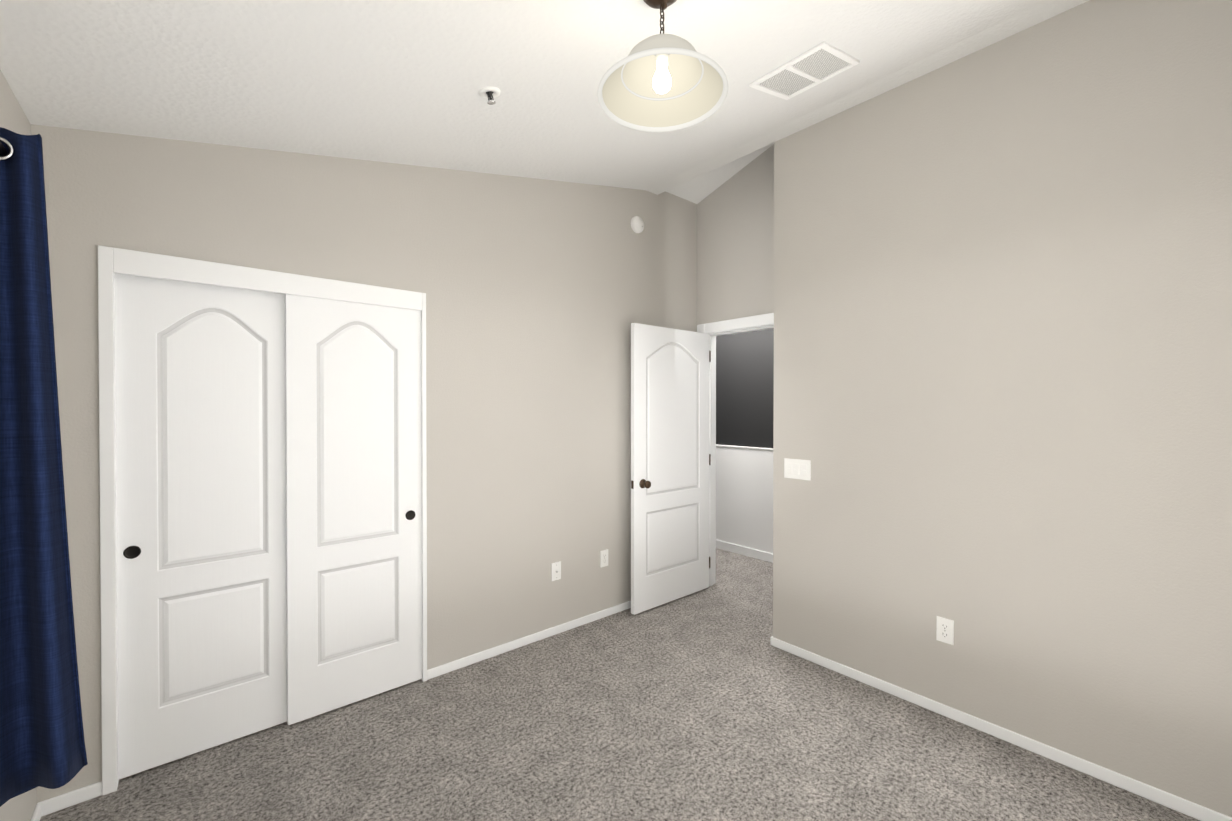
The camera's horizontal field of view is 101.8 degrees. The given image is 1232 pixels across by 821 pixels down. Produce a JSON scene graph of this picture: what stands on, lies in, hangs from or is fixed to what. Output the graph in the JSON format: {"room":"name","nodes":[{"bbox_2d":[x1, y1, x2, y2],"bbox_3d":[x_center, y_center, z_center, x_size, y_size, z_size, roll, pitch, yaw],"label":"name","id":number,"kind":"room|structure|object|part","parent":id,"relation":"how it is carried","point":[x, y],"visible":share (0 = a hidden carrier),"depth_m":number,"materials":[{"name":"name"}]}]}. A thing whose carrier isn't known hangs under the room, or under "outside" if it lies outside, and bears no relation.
{"room":"empty bedroom","nodes":[
{"label":"empty bedroom","id":0,"kind":"room"},
{"bbox_2d":[0,70,36,820],"bbox_3d":[-1.090,-0.411,0.515,0.150,3.750,3.434,0,1,-41],"label":"wall","id":1,"kind":"structure","parent":0,"point":[14,118],"depth_m":1.59,"materials":[{"name":"paint"}]},
{"bbox_2d":[31,797,54,820],"bbox_3d":[-1.036,1.438,0.595,0.016,0.052,3.164,0,1,-41],"label":"baseboard","id":2,"kind":"structure","parent":1,"relation":"attached to","point":[45,807],"depth_m":1.79,"materials":[{"name":"white wood"}]},
{"bbox_2d":[0,127,87,806],"bbox_3d":[-0.898,0.146,0.576,0.213,1.665,2.625,0,1,-41],"label":"curtain","id":3,"kind":"object","parent":1,"relation":"attached to","point":[42,741],"visible":1,"depth_m":1.24,"materials":[{"name":"blue fabric"}]},
{"bbox_3d":[-0.924,-0.626,0.511,0.098,0.052,2.570,0,1,-41],"label":"rod","id":4,"kind":"part","parent":3,"relation":"part of","materials":[{"name":"black metal"}]},
{"bbox_2d":[31,124,696,802],"bbox_3d":[-0.696,-0.430,3.035,3.728,3.750,0.120,0,1,-41],"label":"wall","id":5,"kind":"structure","parent":0,"point":[543,296],"depth_m":2.82,"materials":[{"name":"paint"}]},
{"bbox_2d":[115,273,286,778],"bbox_3d":[-1.723,0.452,2.154,0.604,1.975,0.038,0,1,-41],"label":"closet door","id":6,"kind":"structure","parent":5,"relation":"in","point":[201,508],"depth_m":2.10,"materials":[{"name":"white wood"}]},
{"bbox_3d":[-1.908,0.559,1.974,0.051,0.051,0.003,0,1,-41],"label":"handle","id":7,"kind":"part","parent":6,"relation":"part of","materials":[{"name":"black metal"}]},
{"bbox_2d":[98,245,426,795],"bbox_3d":[-1.518,0.414,2.326,1.220,2.072,0.136,0,1,-41],"label":"trim","id":8,"kind":"structure","parent":5,"relation":"attached to","point":[112,261],"depth_m":1.92,"materials":[{"name":"white wood"}]},
{"bbox_2d":[285,294,421,724],"bbox_3d":[-1.278,0.450,2.486,0.604,1.975,0.038,0,1,-41],"label":"closet door","id":9,"kind":"structure","parent":5,"relation":"in","point":[353,503],"depth_m":2.45,"materials":[{"name":"white wood"}]},
{"bbox_3d":[-1.081,0.551,2.633,0.051,0.051,0.003,0,1,-41],"label":"handle","id":10,"kind":"part","parent":9,"relation":"part of","materials":[{"name":"black metal"}]},
{"bbox_2d":[427,601,630,679],"bbox_3d":[-0.179,1.416,3.406,2.208,0.052,0.012,0,1,-41],"label":"baseboard","id":11,"kind":"structure","parent":5,"relation":"attached to","point":[477,657],"depth_m":3.06,"materials":[{"name":"white wood"}]},
{"bbox_2d":[551,561,560,580],"bbox_3d":[-0.382,1.037,3.225,0.070,0.115,0.018,0,1,-41],"label":"outlet","id":12,"kind":"object","parent":5,"relation":"attached to","point":[555,570],"visible":1,"depth_m":3.22,"materials":[{"name":"white plastic"}]},
{"bbox_2d":[600,549,607,567],"bbox_3d":[-0.081,1.031,3.489,0.070,0.115,0.008,0,1,-41],"label":"outlet","id":13,"kind":"object","parent":5,"relation":"attached to","point":[603,558],"visible":1,"depth_m":3.48,"materials":[{"name":"white plastic"}]},
{"bbox_2d":[631,216,643,232],"bbox_3d":[0.165,-1.362,3.658,0.120,0.120,0.044,0,1,-41],"label":"smoke detector","id":14,"kind":"object","parent":5,"relation":"attached to","point":[637,224],"visible":1,"depth_m":3.64,"materials":[{"name":"white plastic"}]},
{"bbox_2d":[0,0,1047,189],"bbox_3d":[0.056,-1.373,1.490,3.169,0.784,3.434,0,1,-41],"label":"ceiling","id":15,"kind":"structure","parent":0,"point":[398,81],"depth_m":1.84,"materials":[{"name":"white paint"}]},
{"bbox_2d":[479,86,500,104],"bbox_3d":[-0.509,-1.270,2.030,0.088,0.041,0.088,-15,10,-40],"label":"sprinkler","id":16,"kind":"object","parent":15,"relation":"attached to","point":[490,93],"visible":1,"depth_m":2.02,"materials":[{"name":"white metal"}]},
{"bbox_2d":[597,0,727,131],"bbox_3d":[0.146,-1.175,1.586,0.411,0.363,0.411,0,1,-41],"label":"pendant lamp","id":17,"kind":"object","parent":15,"relation":"hanging from","point":[660,82],"visible":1,"depth_m":1.64,"materials":[{"name":"white glass"}]},
{"bbox_3d":[0.146,-1.190,1.586,0.082,0.202,0.082,0,1,-41],"label":"chain","id":18,"kind":"part","parent":17,"relation":"part of","materials":[{"name":"brown metal"}]},
{"bbox_3d":[0.146,-1.051,1.587,0.060,0.080,0.060,0,1,-41],"label":"bulb","id":19,"kind":"part","parent":17,"relation":"part of","materials":[{"name":"white glass"}]},
{"bbox_2d":[749,42,859,99],"bbox_3d":[0.854,-1.531,2.276,0.330,0.011,0.360,-15,10,-40],"label":"ceiling vent","id":20,"kind":"object","parent":15,"relation":"in","point":[816,65],"visible":0.98,"depth_m":2.26,"materials":[{"name":"white metal"}]},
{"bbox_2d":[40,548,1199,820],"bbox_3d":[0.089,1.497,2.784,4.874,0.100,5.320,0,1,-41],"label":"floor","id":21,"kind":"structure","parent":0,"point":[710,704],"depth_m":2.12,"materials":[{"name":"carpet"}]},
{"bbox_2d":[716,540,772,562],"bbox_3d":[1.535,1.390,4.628,0.014,0.085,3.700,0,1,-41],"label":"baseboard","id":22,"kind":"structure","parent":21,"relation":"on","point":[748,552],"depth_m":4.91,"materials":[{"name":"white wood"}]},
{"bbox_2d":[666,143,773,203],"bbox_3d":[0.829,-1.898,3.660,0.583,0.482,1.140,0,1,-41],"label":"ceiling","id":23,"kind":"structure","parent":0,"point":[698,189],"depth_m":3.84,"materials":[{"name":"white paint"}]},
{"bbox_2d":[697,144,773,324],"bbox_3d":[1.038,-0.436,3.784,0.120,3.750,1.000,0,1,-41],"label":"wall","id":24,"kind":"structure","parent":0,"point":[735,246],"depth_m":3.81,"materials":[{"name":"paint"}]},
{"bbox_2d":[631,323,710,614],"bbox_3d":[0.434,0.407,3.771,0.831,2.040,0.153,0,1,-41],"label":"hall door","id":25,"kind":"structure","parent":24,"relation":"in","point":[670,463],"depth_m":3.72,"materials":[{"name":"white wood"}]},
{"bbox_3d":[0.211,0.519,3.522,0.066,0.066,0.065,0,1,-41],"label":"knob","id":26,"kind":"part","parent":25,"relation":"part of","materials":[{"name":"brown metal"}]},
{"bbox_3d":[0.434,0.397,3.770,0.831,1.750,0.042,0,1,-41],"label":"hall door hardware","id":27,"kind":"part","parent":25,"relation":"part of","materials":[{"name":"brown metal"}]},
{"bbox_2d":[697,313,773,585],"bbox_3d":[1.046,0.369,3.782,0.152,2.139,1.000,0,1,-41],"label":"door frame","id":28,"kind":"structure","parent":24,"relation":"attached to","point":[712,387],"depth_m":4.08,"materials":[{"name":"white wood"}]},
{"bbox_2d":[716,328,773,447],"bbox_3d":[1.595,-0.373,4.665,0.120,1.470,3.700,0,1,-41],"label":"wall","id":29,"kind":"structure","parent":0,"point":[745,389],"depth_m":4.94,"materials":[{"name":"paint"}]},
{"bbox_2d":[716,444,772,449],"bbox_3d":[1.542,0.366,4.626,0.021,0.016,3.700,0,1,-41],"label":"trim","id":30,"kind":"structure","parent":29,"relation":"attached to","point":[745,447],"depth_m":4.93,"materials":[{"name":"white paint"}]},
{"bbox_2d":[716,446,772,553],"bbox_3d":[1.590,0.897,4.672,0.132,1.070,3.700,0,1,-41],"label":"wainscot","id":31,"kind":"structure","parent":29,"relation":"attached to","point":[744,497],"depth_m":4.94,"materials":[{"name":"white paint"}]},
{"bbox_2d":[646,0,1088,194],"bbox_3d":[1.307,-1.704,2.560,0.126,0.140,3.434,0,1,-41],"label":"ceiling strip","id":32,"kind":"object","parent":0,"point":[1037,14],"visible":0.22,"depth_m":2.48,"materials":[{"name":"white paint"}]},
{"bbox_2d":[773,0,1231,816],"bbox_3d":[1.940,-0.425,2.376,0.583,3.750,2.314,0,1,-41],"label":"wall","id":33,"kind":"structure","parent":0,"point":[1003,346],"depth_m":2.13,"materials":[{"name":"paint"}]},
{"bbox_2d":[784,458,810,480],"bbox_3d":[1.066,0.345,2.945,0.012,0.116,0.165,0,1,-41],"label":"switch plate","id":34,"kind":"object","parent":33,"relation":"attached to","point":[797,469],"visible":1,"depth_m":2.94,"materials":[{"name":"white plastic"}]},
{"bbox_2d":[936,616,953,644],"bbox_3d":[1.561,1.044,2.374,0.008,0.115,0.070,0,1,-41],"label":"duplex electrical outlet","id":35,"kind":"object","parent":33,"relation":"attached to","point":[945,631],"visible":1,"depth_m":2.37,"materials":[{"name":"white plastic"}]},
{"bbox_2d":[770,636,1231,820],"bbox_3d":[1.651,1.425,2.268,0.016,0.052,2.146,0,1,-41],"label":"baseboard","id":36,"kind":"structure","parent":33,"relation":"attached to","point":[987,727],"depth_m":2.14,"materials":[{"name":"white wood"}]}
]}

